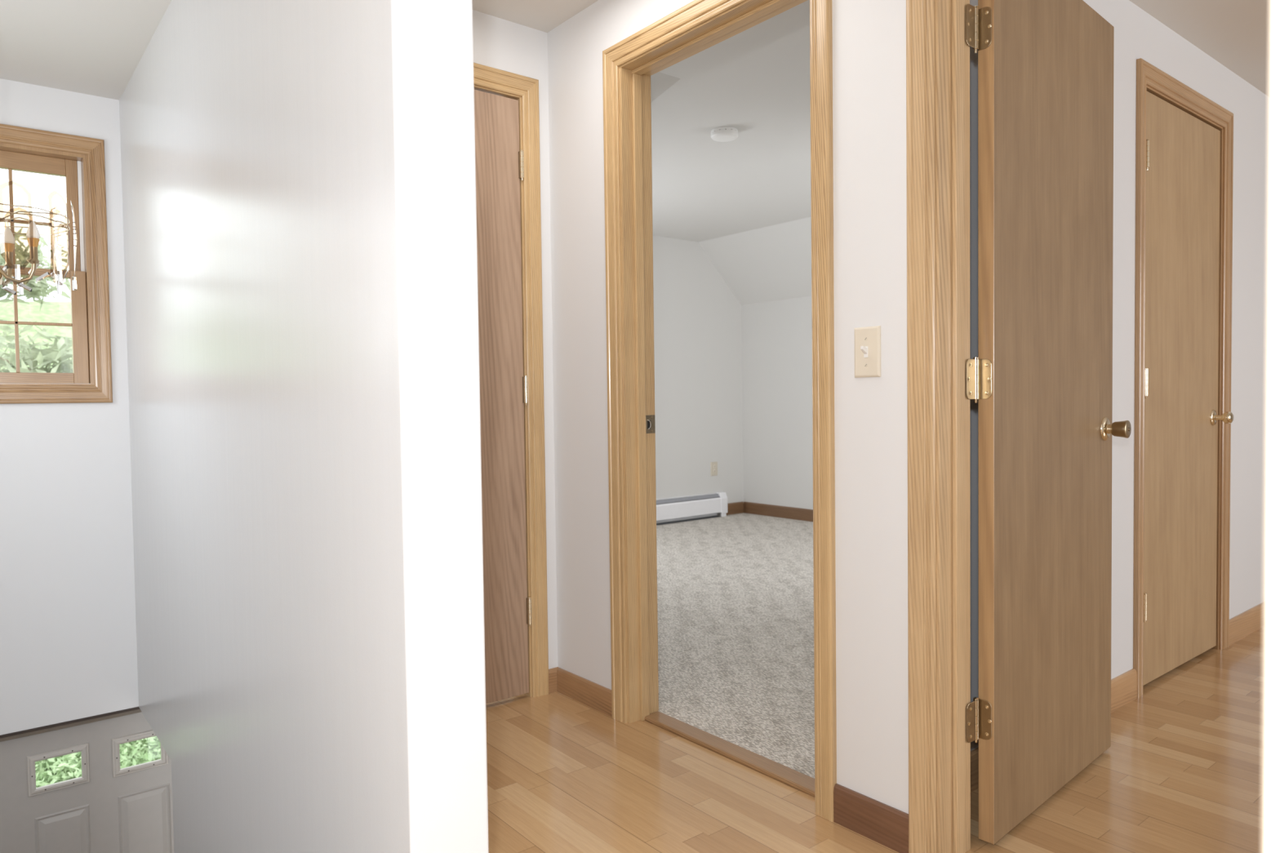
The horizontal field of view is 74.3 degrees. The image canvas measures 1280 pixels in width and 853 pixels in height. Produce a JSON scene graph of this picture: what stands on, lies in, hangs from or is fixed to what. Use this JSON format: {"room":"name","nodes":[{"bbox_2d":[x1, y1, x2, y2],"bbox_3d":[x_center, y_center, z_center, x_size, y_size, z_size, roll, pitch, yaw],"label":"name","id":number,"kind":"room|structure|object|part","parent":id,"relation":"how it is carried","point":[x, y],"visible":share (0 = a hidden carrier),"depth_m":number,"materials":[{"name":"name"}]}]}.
{"room":"upstairs hallway","nodes":[
{"label":"upstairs hallway","id":0,"kind":"room"},
{"bbox_2d":[0,78,138,735],"bbox_3d":[-2.196,0.917,3.602,2.390,4.635,0.150,-2,2,-39],"label":"wall","id":1,"kind":"structure","parent":0,"point":[68,647],"depth_m":3.41,"materials":[{"name":"paint"}]},
{"bbox_2d":[0,123,112,404],"bbox_3d":[-2.557,-0.624,3.266,0.840,1.073,0.166,-2,2,-39],"label":"window","id":2,"kind":"structure","parent":1,"relation":"in","point":[79,159],"depth_m":3.43,"materials":[{"name":"brown wood"}]},
{"bbox_3d":[-2.565,-0.837,3.266,0.584,0.481,0.032,-2,2,-39],"label":"rail","id":3,"kind":"part","parent":2,"relation":"part of","materials":[{"name":"brown wood"}]},
{"bbox_3d":[-2.537,-0.394,3.252,0.586,0.458,0.032,-2,2,-39],"label":"rail","id":4,"kind":"part","parent":2,"relation":"part of","materials":[{"name":"brown wood"}]},
{"bbox_3d":[-2.517,-1.124,3.192,0.840,0.069,0.017,-2,2,-39],"label":"head casing","id":5,"kind":"part","parent":2,"relation":"part of","materials":[{"name":"brown wood"}]},
{"bbox_3d":[-2.504,-0.122,3.224,0.840,0.072,0.017,-2,2,-39],"label":"sill casing","id":6,"kind":"part","parent":2,"relation":"part of","materials":[{"name":"brown wood"}]},
{"bbox_3d":[-2.565,-0.837,3.266,0.664,0.481,0.032,-2,2,-39],"label":"sash","id":7,"kind":"part","parent":2,"relation":"part of","materials":[{"name":"brown wood"}]},
{"bbox_3d":[-2.537,-0.394,3.251,0.690,0.458,0.032,-2,2,-39],"label":"sash","id":8,"kind":"part","parent":2,"relation":"part of","materials":[{"name":"brown wood"}]},
{"bbox_3d":[-2.207,-0.634,3.453,0.060,1.073,0.017,-2,2,-39],"label":"casing","id":9,"kind":"part","parent":2,"relation":"part of","materials":[{"name":"brown wood"}]},
{"bbox_2d":[0,706,141,742],"bbox_3d":[-2.238,2.212,3.564,0.940,2.050,0.099,-2,2,-39],"label":"door frame","id":10,"kind":"structure","parent":1,"relation":"attached to","point":[28,732],"depth_m":3.42,"materials":[{"name":"grey paint"}]},
{"bbox_2d":[0,711,173,852],"bbox_3d":[-2.250,2.213,3.571,0.920,2.028,0.057,-2,2,-39],"label":"door","id":11,"kind":"structure","parent":1,"relation":"in","point":[110,808],"depth_m":3.51,"materials":[{"name":"grey paint"}]},
{"bbox_3d":[-2.363,1.395,3.437,0.209,0.164,0.017,-2,2,-39],"label":"lite frame","id":12,"kind":"part","parent":11,"relation":"part of","materials":[{"name":"plastic"}]},
{"bbox_3d":[-2.138,1.393,3.619,0.208,0.164,0.017,-2,2,-39],"label":"lite frame","id":13,"kind":"part","parent":11,"relation":"part of","materials":[{"name":"plastic"}]},
{"bbox_2d":[119,0,488,852],"bbox_3d":[-1.198,0.912,2.535,0.144,4.685,2.803,-2,2,-39],"label":"wall partition","id":14,"kind":"structure","parent":0,"point":[299,176],"depth_m":1.73,"materials":[{"name":"paint"}]},
{"bbox_2d":[472,9,557,669],"bbox_3d":[-0.696,-0.225,2.701,0.915,2.335,0.115,-2,2,-39],"label":"wall","id":15,"kind":"structure","parent":0,"point":[499,43],"depth_m":2.91,"materials":[{"name":"paint"}]},
{"bbox_2d":[474,89,532,703],"bbox_3d":[-0.638,-0.082,2.692,0.628,2.016,0.053,-2,2,-39],"label":"door","id":16,"kind":"structure","parent":15,"relation":"in","point":[499,160],"depth_m":2.82,"materials":[{"name":"brown wood"}]},
{"bbox_2d":[473,62,548,697],"bbox_3d":[-0.664,-0.114,2.718,0.756,2.111,0.132,-2,2,-39],"label":"door frame","id":17,"kind":"structure","parent":15,"relation":"attached to","point":[524,89],"depth_m":2.88,"materials":[{"name":"brown wood"}]},
{"bbox_3d":[-0.641,-1.135,2.641,0.756,0.066,0.017,-2,2,-39],"label":"head casing","id":18,"kind":"part","parent":17,"relation":"part of","materials":[{"name":"brown wood"}]},
{"bbox_3d":[-0.357,-0.123,2.892,0.061,2.111,0.017,-2,2,-39],"label":"casing","id":19,"kind":"part","parent":17,"relation":"part of","materials":[{"name":"brown wood"}]},
{"bbox_2d":[548,666,558,693],"bbox_3d":[-0.304,0.889,2.960,0.047,0.082,0.012,-2,2,-39],"label":"baseboard","id":20,"kind":"structure","parent":15,"relation":"attached to","point":[552,672],"depth_m":2.95,"materials":[{"name":"brown wood"}]},
{"bbox_2d":[0,0,1270,99],"bbox_3d":[1.709,-1.402,1.957,10.200,0.100,7.541,-2,2,-39],"label":"ceiling","id":21,"kind":"structure","parent":0,"point":[94,47],"depth_m":2.89,"materials":[{"name":"paint"}]},
{"bbox_2d":[0,180,77,294],"bbox_3d":[-1.630,-0.825,2.109,0.358,0.972,0.357,-2,2,-39],"label":"chandelier","id":22,"kind":"object","parent":21,"relation":"hanging from","point":[7,242],"visible":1,"depth_m":2.14,"materials":[{"name":"gold glass"}]},
{"bbox_3d":[-1.638,-0.389,2.173,0.009,0.055,0.086,-1,2,-15],"label":"arm","id":23,"kind":"part","parent":22,"relation":"part of","materials":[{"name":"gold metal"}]},
{"bbox_2d":[4,242,14,252],"bbox_3d":[-1.649,-0.467,2.208,0.027,0.022,0.027,-2,2,-39],"label":"socket","id":24,"kind":"object","parent":22,"relation":"attached to","point":[9,246],"depth_m":2.20,"materials":[{"name":"gold metal"}]},
{"bbox_3d":[-1.649,-0.499,2.207,0.029,0.047,0.029,-2,2,-39],"label":"bulb","id":25,"kind":"part","parent":22,"relation":"part of","materials":[{"name":"white glass"}]},
{"bbox_3d":[-1.488,-0.482,2.016,0.011,0.208,0.067,1,2,37],"label":"glass panel","id":26,"kind":"part","parent":22,"relation":"part of","materials":[{"name":"clear glass"}]},
{"bbox_3d":[-1.574,-0.389,2.136,0.086,0.055,0.010,-1,2,-15],"label":"arm","id":27,"kind":"part","parent":22,"relation":"part of","materials":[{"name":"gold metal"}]},
{"bbox_3d":[-1.676,-0.488,2.285,0.067,0.208,0.011,-1,2,-17],"label":"glass panel","id":28,"kind":"part","parent":22,"relation":"part of","materials":[{"name":"clear glass"}]},
{"bbox_3d":[-1.539,-0.498,2.143,0.029,0.047,0.029,-2,2,-39],"label":"bulb","id":29,"kind":"part","parent":22,"relation":"part of","materials":[{"name":"white glass"}]},
{"bbox_2d":[26,237,39,247],"bbox_3d":[-1.538,-0.466,2.144,0.027,0.022,0.027,-2,2,-39],"label":"socket","id":30,"kind":"object","parent":22,"relation":"attached to","point":[36,240],"depth_m":2.14,"materials":[{"name":"gold metal"}]},
{"bbox_3d":[-1.569,-0.489,2.283,0.067,0.208,0.011,0,2,19],"label":"glass panel","id":31,"kind":"part","parent":22,"relation":"part of","materials":[{"name":"clear glass"}]},
{"bbox_3d":[-1.453,-0.485,2.117,0.011,0.208,0.067,-1,2,1],"label":"glass panel","id":32,"kind":"part","parent":22,"relation":"part of","materials":[{"name":"clear glass"}]},
{"bbox_3d":[-1.484,-0.488,2.219,0.011,0.208,0.067,-2,2,-35],"label":"glass panel","id":33,"kind":"part","parent":22,"relation":"part of","materials":[{"name":"clear glass"}]},
{"bbox_2d":[650,71,679,102],"bbox_3d":[-0.629,-1.228,3.969,0.609,0.404,1.795,-2,2,-39],"label":"ceiling","id":34,"kind":"structure","parent":0,"point":[660,82],"depth_m":3.47,"materials":[{"name":"paint"}]},
{"bbox_2d":[653,235,743,523],"bbox_3d":[-0.552,-0.389,6.329,3.874,2.430,0.120,-2,2,-39],"label":"wall","id":35,"kind":"structure","parent":0,"point":[698,317],"depth_m":7.07,"materials":[{"name":"paint"}]},
{"bbox_2d":[656,491,727,524],"bbox_3d":[-0.401,0.709,6.353,2.910,0.206,0.067,-2,2,-39],"label":"baseboard heater","id":36,"kind":"object","parent":35,"relation":"attached to","point":[711,504],"visible":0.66,"depth_m":7.00,"materials":[{"name":"white metal"}]},
{"bbox_2d":[711,462,717,475],"bbox_3d":[0.635,0.362,7.222,0.078,0.118,0.009,-2,2,-39],"label":"electrical outlet","id":37,"kind":"object","parent":35,"relation":"attached to","point":[713,464],"visible":1,"depth_m":7.22,"materials":[{"name":"beige plastic"}]},
{"bbox_2d":[726,502,743,515],"bbox_3d":[0.817,0.715,7.373,0.235,0.098,0.012,-2,2,-39],"label":"baseboard","id":38,"kind":"structure","parent":35,"relation":"attached to","point":[735,508],"depth_m":7.38,"materials":[{"name":"brown wood"}]},
{"bbox_2d":[546,0,908,813],"bbox_3d":[0.630,-0.274,1.876,0.115,2.450,8.536,-2,2,-39],"label":"wall","id":39,"kind":"structure","parent":0,"point":[869,36],"depth_m":1.98,"materials":[{"name":"paint"}]},
{"bbox_2d":[556,667,612,717],"bbox_3d":[-0.185,0.891,2.841,0.012,0.082,0.321,-2,2,-39],"label":"baseboard","id":40,"kind":"structure","parent":39,"relation":"attached to","point":[597,697],"depth_m":2.83,"materials":[{"name":"brown wood"}]},
{"bbox_2d":[602,0,836,822],"bbox_3d":[0.229,-0.116,2.381,0.149,2.112,0.880,-2,2,-39],"label":"door frame","id":41,"kind":"structure","parent":39,"relation":"attached to","point":[628,64],"depth_m":2.62,"materials":[{"name":"brown wood"}]},
{"bbox_3d":[-0.079,-0.120,2.656,0.017,2.111,0.067,-2,2,-39],"label":"casing","id":42,"kind":"part","parent":41,"relation":"part of","materials":[{"name":"brown wood"}]},
{"bbox_3d":[0.032,-0.007,2.690,0.042,0.058,0.002,-2,2,-39],"label":"plate","id":43,"kind":"part","parent":41,"relation":"part of","materials":[{"name":"gold metal"}]},
{"bbox_3d":[0.029,-0.124,2.733,0.017,2.112,0.060,-2,2,-39],"label":"casing","id":44,"kind":"part","parent":41,"relation":"part of","materials":[{"name":"brown wood"}]},
{"bbox_3d":[0.164,-1.135,2.307,0.017,0.066,0.880,-2,2,-39],"label":"head casing","id":45,"kind":"part","parent":41,"relation":"part of","materials":[{"name":"brown wood"}]},
{"bbox_3d":[0.435,-0.106,2.021,0.017,2.111,0.060,-2,2,-39],"label":"casing","id":46,"kind":"part","parent":41,"relation":"part of","materials":[{"name":"brown wood"}]},
{"bbox_2d":[854,325,880,377],"bbox_3d":[0.510,-0.169,1.919,0.023,0.114,0.070,-2,2,-39],"label":"light switch","id":47,"kind":"object","parent":39,"relation":"attached to","point":[868,339],"visible":1,"depth_m":1.92,"materials":[{"name":"beige plastic"}]},
{"bbox_2d":[833,783,908,852],"bbox_3d":[0.534,0.905,1.950,0.012,0.090,0.206,-2,2,-39],"label":"baseboard","id":48,"kind":"structure","parent":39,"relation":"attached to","point":[886,825],"depth_m":1.94,"materials":[{"name":"brown wood"}]},
{"bbox_2d":[906,0,970,852],"bbox_3d":[0.917,-0.098,1.529,0.149,2.112,0.903,-2,2,-39],"label":"door frame","id":49,"kind":"structure","parent":39,"relation":"attached to","point":[938,51],"depth_m":1.81,"materials":[{"name":"brown wood"}]},
{"bbox_3d":[0.603,-0.102,1.812,0.017,2.111,0.062,-2,2,-39],"label":"casing","id":50,"kind":"part","parent":49,"relation":"part of","materials":[{"name":"brown wood"}]},
{"bbox_2d":[651,0,811,305],"bbox_3d":[0.751,-1.274,4.747,3.739,0.636,3.950,-2,2,-39],"label":"ceiling","id":51,"kind":"structure","parent":0,"point":[745,200],"depth_m":4.61,"materials":[{"name":"paint"}]},
{"bbox_2d":[711,126,737,142],"bbox_3d":[0.413,-1.429,4.139,0.133,0.040,0.133,-2,2,-39],"label":"smoke detector","id":52,"kind":"object","parent":51,"relation":"attached to","point":[722,134],"visible":1,"depth_m":4.10,"materials":[{"name":"white plastic"}]},
{"bbox_2d":[742,296,813,509],"bbox_3d":[2.183,-0.124,5.928,0.100,1.854,3.950,-2,2,-39],"label":"wall","id":53,"kind":"structure","parent":0,"point":[777,335],"depth_m":7.11,"materials":[{"name":"paint"}]},
{"bbox_2d":[743,502,813,521],"bbox_3d":[2.154,0.743,5.915,0.012,0.098,3.938,-2,2,-39],"label":"baseboard","id":54,"kind":"structure","parent":53,"relation":"attached to","point":[784,512],"depth_m":7.12,"materials":[{"name":"brown wood"}]},
{"bbox_2d":[485,512,1263,852],"bbox_3d":[1.404,1.045,2.452,10.000,0.267,8.416,-2,2,-39],"label":"floor","id":55,"kind":"structure","parent":0,"point":[1180,771],"depth_m":2.43,"materials":[{"name":"brown wood"}]},
{"bbox_2d":[969,0,1269,751],"bbox_3d":[2.868,-0.356,3.863,5.866,2.430,0.115,-2,2,-39],"label":"wall","id":56,"kind":"structure","parent":0,"point":[1138,34],"depth_m":2.90,"materials":[{"name":"paint"}]},
{"bbox_2d":[965,0,1131,844],"bbox_3d":[1.019,-0.086,2.119,0.813,2.025,0.172,-2,2,-43],"label":"door","id":57,"kind":"structure","parent":56,"relation":"in","point":[1040,378],"depth_m":2.04,"materials":[{"name":"brown wood"}]},
{"bbox_3d":[1.315,0.007,2.313,0.049,0.049,0.041,-2,2,-43],"label":"knob","id":58,"kind":"part","parent":57,"relation":"part of","materials":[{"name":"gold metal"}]},
{"bbox_2d":[970,668,1137,792],"bbox_3d":[1.155,0.878,2.423,1.286,0.098,0.012,-2,2,-39],"label":"baseboard","id":59,"kind":"structure","parent":56,"relation":"attached to","point":[1123,686],"depth_m":2.73,"materials":[{"name":"brown wood"}]},
{"bbox_2d":[1133,57,1233,698],"bbox_3d":[1.954,-0.161,3.118,0.892,2.111,0.132,-2,2,-39],"label":"door frame","id":60,"kind":"structure","parent":56,"relation":"attached to","point":[1149,78],"depth_m":3.05,"materials":[{"name":"brown wood"}]},
{"bbox_3d":[1.667,-0.148,2.812,0.061,2.111,0.017,-2,2,-39],"label":"casing","id":61,"kind":"part","parent":60,"relation":"part of","materials":[{"name":"brown wood"}]},
{"bbox_3d":[1.977,-1.182,3.041,0.892,0.066,0.017,-2,2,-39],"label":"head casing","id":62,"kind":"part","parent":60,"relation":"part of","materials":[{"name":"brown wood"}]},
{"bbox_3d":[2.311,-0.173,3.332,0.068,2.111,0.017,-2,2,-39],"label":"casing","id":63,"kind":"part","parent":60,"relation":"part of","materials":[{"name":"brown wood"}]},
{"bbox_2d":[1142,91,1233,685],"bbox_3d":[1.984,-0.128,3.064,0.749,2.016,0.102,-2,2,-39],"label":"door","id":64,"kind":"structure","parent":56,"relation":"in","point":[1182,242],"depth_m":3.06,"materials":[{"name":"brown wood"}]},
{"bbox_3d":[2.252,-0.034,3.240,0.047,0.047,0.035,-2,2,-39],"label":"knob","id":65,"kind":"part","parent":64,"relation":"part of","materials":[{"name":"gold metal"}]},
{"bbox_2d":[1228,602,1263,646],"bbox_3d":[3.777,0.777,4.539,3.672,0.098,0.012,-2,2,-39],"label":"baseboard","id":66,"kind":"structure","parent":56,"relation":"attached to","point":[1251,620],"depth_m":3.52,"materials":[{"name":"brown wood"}]},
{"bbox_3d":[-0.342,-0.138,-0.205,4.018,2.335,0.115,-2,2,-39],"label":"wall","id":67,"kind":"structure","parent":0,"visible":0},
{"bbox_2d":[1261,0,1279,852],"bbox_3d":[-0.474,-0.022,-0.299,2.186,2.112,0.133,-2,2,-39],"label":"door frame","id":68,"kind":"structure","parent":67,"relation":"attached to","point":[1270,838],"depth_m":0.40,"materials":[{"name":"wood"}]},
{"label":"outside","id":69,"kind":"structure","parent":0,"visible":0},
{"bbox_2d":[0,300,159,782],"bbox_3d":[-8.662,-0.303,15.496,24.000,6.592,26.400,-2,2,-39],"label":"ground","id":70,"kind":"structure","parent":69,"point":[60,313],"depth_m":23.55,"materials":[{"name":"green plant"}]},
{"bbox_2d":[0,227,70,310],"bbox_3d":[-9.379,-0.597,11.733,3.302,4.436,3.487,0,2,17],"label":"tree","id":71,"kind":"object","parent":70,"relation":"on","point":[39,288],"visible":0.23,"depth_m":12.19,"materials":[{"name":"green plant"}]},
{"bbox_2d":[0,317,73,373],"bbox_3d":[-5.543,0.663,8.856,3.871,3.740,2.968,-2,2,-39],"label":"tree","id":72,"kind":"object","parent":70,"relation":"on","point":[46,357],"visible":0.09,"depth_m":8.65,"materials":[{"name":"green plant"}]},
{"bbox_2d":[35,736,160,787],"bbox_3d":[-3.641,2.888,5.935,3.379,0.772,3.856,-2,2,-39],"label":"ground cover","id":73,"kind":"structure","parent":70,"relation":"on","point":[68,762],"depth_m":6.75,"materials":[{"name":"green plant"}]}
]}

